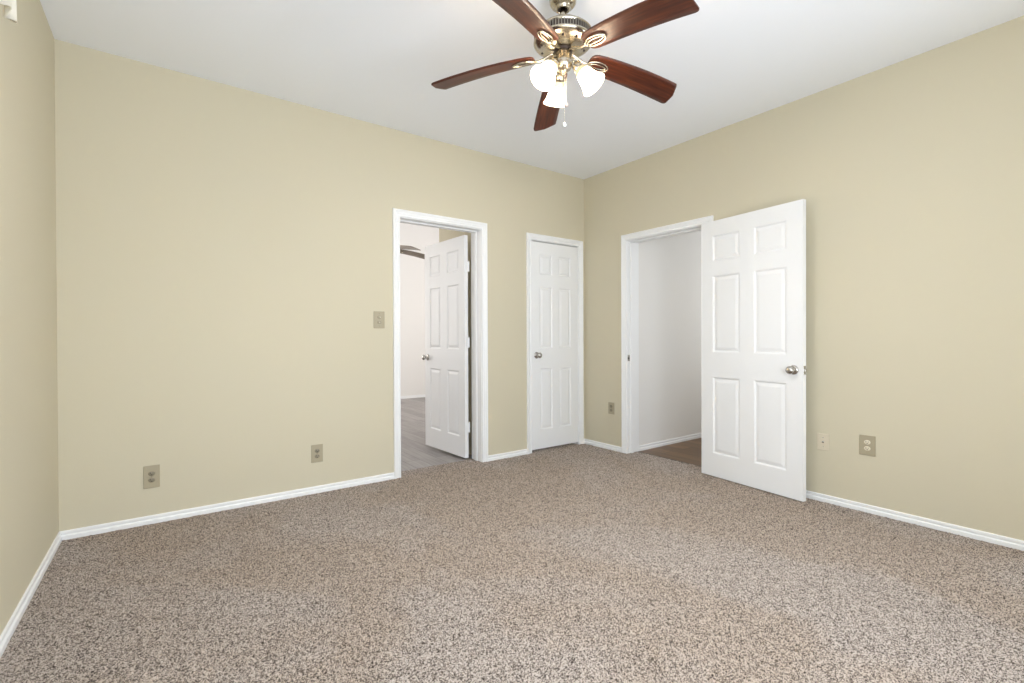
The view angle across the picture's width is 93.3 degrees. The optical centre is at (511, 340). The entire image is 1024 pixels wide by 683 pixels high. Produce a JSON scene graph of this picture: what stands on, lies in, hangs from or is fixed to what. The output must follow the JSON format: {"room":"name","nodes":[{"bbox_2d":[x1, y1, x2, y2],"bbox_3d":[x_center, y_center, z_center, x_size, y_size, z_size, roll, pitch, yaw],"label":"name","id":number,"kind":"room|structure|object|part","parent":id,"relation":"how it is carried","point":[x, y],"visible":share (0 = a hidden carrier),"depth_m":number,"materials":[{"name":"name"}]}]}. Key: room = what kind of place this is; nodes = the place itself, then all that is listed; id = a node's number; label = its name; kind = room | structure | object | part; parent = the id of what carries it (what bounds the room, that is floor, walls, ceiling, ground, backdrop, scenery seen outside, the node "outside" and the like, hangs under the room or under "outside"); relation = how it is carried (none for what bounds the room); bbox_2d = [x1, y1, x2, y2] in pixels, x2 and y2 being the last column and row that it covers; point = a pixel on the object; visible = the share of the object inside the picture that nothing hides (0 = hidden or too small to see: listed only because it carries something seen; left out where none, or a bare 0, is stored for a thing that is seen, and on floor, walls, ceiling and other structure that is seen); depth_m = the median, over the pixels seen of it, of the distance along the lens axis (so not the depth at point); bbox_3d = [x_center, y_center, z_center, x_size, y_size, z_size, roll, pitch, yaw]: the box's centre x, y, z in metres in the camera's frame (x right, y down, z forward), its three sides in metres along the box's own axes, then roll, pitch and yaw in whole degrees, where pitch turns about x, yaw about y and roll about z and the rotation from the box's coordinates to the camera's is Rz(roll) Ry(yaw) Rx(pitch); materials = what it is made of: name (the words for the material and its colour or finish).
{"room":"empty bedroom","nodes":[
{"label":"empty bedroom","id":0,"kind":"room"},
{"bbox_2d":[0,0,58,634],"bbox_3d":[-1.311,-0.267,0.887,0.120,2.840,4.222,0,0,-36],"label":"wall","id":1,"kind":"structure","parent":0,"point":[29,490],"depth_m":2.07,"materials":[{"name":"beige paint"}]},
{"bbox_2d":[0,0,16,22],"bbox_3d":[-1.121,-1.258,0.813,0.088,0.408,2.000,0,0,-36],"label":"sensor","id":2,"kind":"object","parent":1,"relation":"attached to","point":[10,6],"visible":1,"depth_m":1.60,"materials":[{"name":"white plastic"}]},
{"bbox_2d":[0,532,61,658],"bbox_3d":[-1.281,1.078,0.975,0.014,0.050,4.121,0,0,-36],"label":"baseboard","id":3,"kind":"structure","parent":1,"relation":"attached to","point":[11,626],"depth_m":2.01,"materials":[{"name":"white paint"}]},
{"bbox_2d":[54,39,584,530],"bbox_3d":[-0.966,-0.285,3.862,4.141,2.840,0.165,0,0,-36],"label":"wall","id":4,"kind":"structure","parent":0,"point":[224,253],"depth_m":3.15,"materials":[{"name":"beige paint"}]},
{"bbox_2d":[143,464,159,488],"bbox_3d":[-2.151,0.814,2.886,0.079,0.135,0.008,0,0,-36],"label":"wall outlet","id":5,"kind":"object","parent":4,"relation":"attached to","point":[151,474],"visible":1,"depth_m":2.88,"materials":[{"name":"beige plastic"}]},
{"bbox_2d":[59,472,393,539],"bbox_3d":[-1.702,1.066,3.215,1.930,0.050,0.014,0,0,-36],"label":"baseboard","id":6,"kind":"structure","parent":4,"relation":"attached to","point":[163,517],"depth_m":3.06,"materials":[{"name":"white paint"}]},
{"bbox_2d":[311,444,322,462],"bbox_3d":[-1.389,0.806,3.446,0.080,0.127,0.008,0,0,-36],"label":"wall outlet","id":7,"kind":"object","parent":4,"relation":"attached to","point":[316,450],"visible":1,"depth_m":3.44,"materials":[{"name":"beige plastic"}]},
{"bbox_2d":[374,311,384,327],"bbox_3d":[-1.017,-0.158,3.709,0.087,0.130,0.021,0,0,-36],"label":"light switch","id":8,"kind":"object","parent":4,"relation":"attached to","point":[379,316],"visible":1,"depth_m":3.71,"materials":[{"name":"beige plastic"}]},
{"bbox_2d":[392,208,487,478],"bbox_3d":[-0.626,0.023,4.113,0.881,2.118,0.199,0,0,-36],"label":"door frame","id":9,"kind":"structure","parent":4,"relation":"attached to","point":[478,230],"depth_m":4.27,"materials":[{"name":"white paint"}]},
{"bbox_2d":[422,235,469,457],"bbox_3d":[-0.641,0.056,4.668,0.163,2.022,0.748,0,0,-39],"label":"door","id":10,"kind":"structure","parent":4,"relation":"in","point":[447,342],"depth_m":4.61,"materials":[{"name":"white paint"}]},
{"bbox_2d":[488,449,527,461],"bbox_3d":[-0.035,1.053,4.440,0.446,0.050,0.014,0,0,-36],"label":"baseboard","id":11,"kind":"structure","parent":4,"relation":"attached to","point":[523,451],"depth_m":4.43,"materials":[{"name":"white paint"}]},
{"bbox_2d":[531,241,578,449],"bbox_3d":[0.445,0.049,4.781,0.615,1.996,0.099,0,0,-36],"label":"door","id":12,"kind":"structure","parent":4,"relation":"in","point":[555,272],"depth_m":4.79,"materials":[{"name":"white paint"}]},
{"bbox_2d":[526,232,583,453],"bbox_3d":[0.390,0.027,4.849,0.737,2.094,0.182,0,0,-36],"label":"door frame","id":13,"kind":"structure","parent":4,"relation":"attached to","point":[530,237],"depth_m":4.72,"materials":[{"name":"white paint"}]},
{"bbox_2d":[400,223,438,395],"bbox_3d":[-2.696,-0.660,8.357,5.600,3.550,0.100,0,0,-36],"label":"wall","id":14,"kind":"structure","parent":0,"point":[412,269],"depth_m":8.93,"materials":[{"name":"white paint"}]},
{"bbox_2d":[401,394,424,398],"bbox_3d":[-2.656,1.048,8.321,5.600,0.050,0.014,0,0,-36],"label":"baseboard","id":15,"kind":"structure","parent":14,"relation":"attached to","point":[423,395],"depth_m":8.93,"materials":[{"name":"white paint"}]},
{"bbox_2d":[439,228,471,454],"bbox_3d":[-0.483,-0.647,4.802,0.125,3.550,0.780,0,0,-36],"label":"wall","id":16,"kind":"structure","parent":0,"point":[444,234],"depth_m":4.60,"materials":[{"name":"beige paint"}]},
{"bbox_2d":[0,397,1023,682],"bbox_3d":[-0.134,1.104,4.772,6.341,0.065,8.920,0,0,-36],"label":"floor","id":17,"kind":"structure","parent":0,"point":[566,563],"depth_m":2.12,"materials":[{"name":"carpet"}]},
{"bbox_2d":[40,0,1023,178],"bbox_3d":[0.346,-1.690,2.163,4.221,0.080,4.320,0,0,-36],"label":"ceiling","id":18,"kind":"structure","parent":0,"point":[729,62],"depth_m":2.79,"materials":[{"name":"white paint"}]},
{"bbox_2d":[431,0,698,130],"bbox_3d":[0.279,-1.317,2.257,1.225,0.664,1.212,0,0,-36],"label":"ceiling fan","id":19,"kind":"object","parent":18,"relation":"hanging from","point":[562,38],"visible":1,"depth_m":2.22,"materials":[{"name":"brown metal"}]},
{"bbox_3d":[-0.138,-1.300,2.363,0.506,0.095,0.132,0,0,14],"label":"blade","id":20,"kind":"part","parent":19,"relation":"part of","materials":[{"name":"brown wood"}]},
{"bbox_3d":[0.047,-1.298,1.932,0.132,0.095,0.506,0,0,30],"label":"blade","id":21,"kind":"part","parent":19,"relation":"part of","materials":[{"name":"brown wood"}]},
{"bbox_3d":[0.149,-1.202,2.179,0.125,0.122,0.120,0,0,-36],"label":"lamp shade","id":22,"kind":"part","parent":19,"relation":"part of","materials":[{"name":"white glass"}]},
{"bbox_3d":[0.157,-1.212,2.188,0.048,0.053,0.039,0,0,-36],"label":"light bulb","id":23,"kind":"part","parent":19,"relation":"part of","materials":[{"name":"white glass"}]},
{"bbox_3d":[0.211,-1.303,2.658,0.132,0.095,0.506,0,0,-4],"label":"blade","id":24,"kind":"part","parent":19,"relation":"part of","materials":[{"name":"brown wood"}]},
{"bbox_3d":[0.194,-1.277,2.222,0.069,0.068,0.052,0,0,-36],"label":"light arm","id":25,"kind":"part","parent":19,"relation":"part of","materials":[{"name":"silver metal"}]},
{"bbox_3d":[0.224,-1.203,2.403,0.116,0.122,0.124,0,0,-36],"label":"lamp shade","id":26,"kind":"part","parent":19,"relation":"part of","materials":[{"name":"white glass"}]},
{"bbox_3d":[0.232,-1.278,2.339,0.055,0.068,0.067,0,0,-36],"label":"light arm","id":27,"kind":"part","parent":19,"relation":"part of","materials":[{"name":"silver metal"}]},
{"bbox_3d":[0.242,-1.139,2.235,0.003,0.288,0.003,0,0,-36],"label":"pull chain","id":28,"kind":"part","parent":19,"relation":"part of","materials":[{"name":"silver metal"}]},
{"bbox_3d":[0.309,-1.278,2.253,0.058,0.068,0.064,0,0,-36],"label":"light arm","id":29,"kind":"part","parent":19,"relation":"part of","materials":[{"name":"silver metal"}]},
{"bbox_3d":[0.371,-1.203,2.236,0.118,0.122,0.122,0,0,-36],"label":"lamp shade","id":30,"kind":"part","parent":19,"relation":"part of","materials":[{"name":"white glass"}]},
{"bbox_3d":[0.600,-1.303,2.417,0.506,0.095,0.132,0,0,-22],"label":"blade","id":31,"kind":"part","parent":19,"relation":"part of","materials":[{"name":"brown wood"}]},
{"bbox_3d":[0.501,-1.300,1.981,0.132,0.095,0.506,-1,0,-42],"label":"blade","id":32,"kind":"part","parent":19,"relation":"part of","materials":[{"name":"brown wood"}]},
{"bbox_2d":[639,231,701,445],"bbox_3d":[2.038,-0.130,5.354,2.135,2.490,0.090,0,0,-36],"label":"wall","id":33,"kind":"structure","parent":0,"point":[669,267],"depth_m":5.00,"materials":[{"name":"white paint"}]},
{"bbox_2d":[639,433,701,450],"bbox_3d":[2.073,1.046,5.319,2.135,0.050,0.014,0,0,-36],"label":"baseboard","id":34,"kind":"structure","parent":33,"relation":"attached to","point":[698,435],"depth_m":4.99,"materials":[{"name":"white paint"}]},
{"bbox_2d":[584,16,1023,540],"bbox_3d":[2.019,-0.294,3.437,0.165,2.840,4.385,0,0,-36],"label":"wall","id":35,"kind":"structure","parent":0,"point":[909,173],"depth_m":2.91,"materials":[{"name":"beige paint"}]},
{"bbox_2d":[585,439,621,452],"bbox_3d":[0.901,1.047,4.822,0.014,0.050,0.507,0,0,-36],"label":"baseboard","id":36,"kind":"structure","parent":35,"relation":"attached to","point":[587,441],"depth_m":4.80,"materials":[{"name":"white paint"}]},
{"bbox_2d":[608,402,613,413],"bbox_3d":[0.970,0.665,4.728,0.008,0.114,0.075,0,0,-36],"label":"wall outlet","id":37,"kind":"object","parent":35,"relation":"attached to","point":[610,404],"visible":1,"depth_m":4.73,"materials":[{"name":"beige plastic"}]},
{"bbox_2d":[621,215,713,453],"bbox_3d":[1.398,0.038,4.285,0.199,2.070,0.941,0,0,-36],"label":"door frame","id":38,"kind":"structure","parent":35,"relation":"attached to","point":[630,242],"depth_m":4.58,"materials":[{"name":"white paint"}]},
{"bbox_3d":[1.471,0.038,4.339,0.017,2.070,0.941,0,0,-36],"label":"casing","id":39,"kind":"part","parent":38,"relation":"part of","materials":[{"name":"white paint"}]},
{"bbox_2d":[701,199,806,501],"bbox_3d":[1.738,0.067,3.543,0.163,1.999,0.822,0,0,-30],"label":"door","id":40,"kind":"structure","parent":35,"relation":"in","point":[753,264],"depth_m":3.48,"materials":[{"name":"white paint"}]},
{"bbox_3d":[1.858,0.199,3.224,0.054,0.055,0.055,0,0,-30],"label":"knob","id":41,"kind":"part","parent":40,"relation":"part of","materials":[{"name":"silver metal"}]},
{"bbox_2d":[817,433,828,450],"bbox_3d":[2.074,0.678,3.222,0.014,0.110,0.070,0,0,-36],"label":"cable plate","id":42,"kind":"object","parent":35,"relation":"attached to","point":[822,439],"visible":1,"depth_m":3.22,"materials":[{"name":"beige plastic"}]},
{"bbox_2d":[859,434,875,456],"bbox_3d":[2.223,0.657,3.023,0.008,0.126,0.087,0,0,-36],"label":"wall outlet","id":43,"kind":"object","parent":35,"relation":"attached to","point":[867,444],"visible":1,"depth_m":3.02,"materials":[{"name":"beige plastic"}]},
{"bbox_2d":[806,490,1023,550],"bbox_3d":[2.400,1.053,2.783,0.014,0.050,2.672,0,0,-36],"label":"baseboard","id":44,"kind":"structure","parent":35,"relation":"attached to","point":[992,538],"depth_m":2.80,"materials":[{"name":"white paint"}]},
{"bbox_3d":[-1.366,-2.469,6.528,5.800,0.080,4.615,0,0,-36],"label":"ceiling","id":45,"kind":"structure","parent":0,"visible":0},
{"bbox_2d":[400,245,424,258],"bbox_3d":[-1.628,-1.770,6.304,1.249,1.350,1.290,0,0,-36],"label":"ceiling fan","id":46,"kind":"object","parent":45,"relation":"hanging from","point":[406,252],"visible":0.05,"depth_m":6.42,"materials":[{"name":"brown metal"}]},
{"bbox_3d":[-1.354,-1.147,6.024,0.527,0.099,0.138,0,0,40],"label":"blade","id":47,"kind":"part","parent":46,"relation":"part of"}
]}

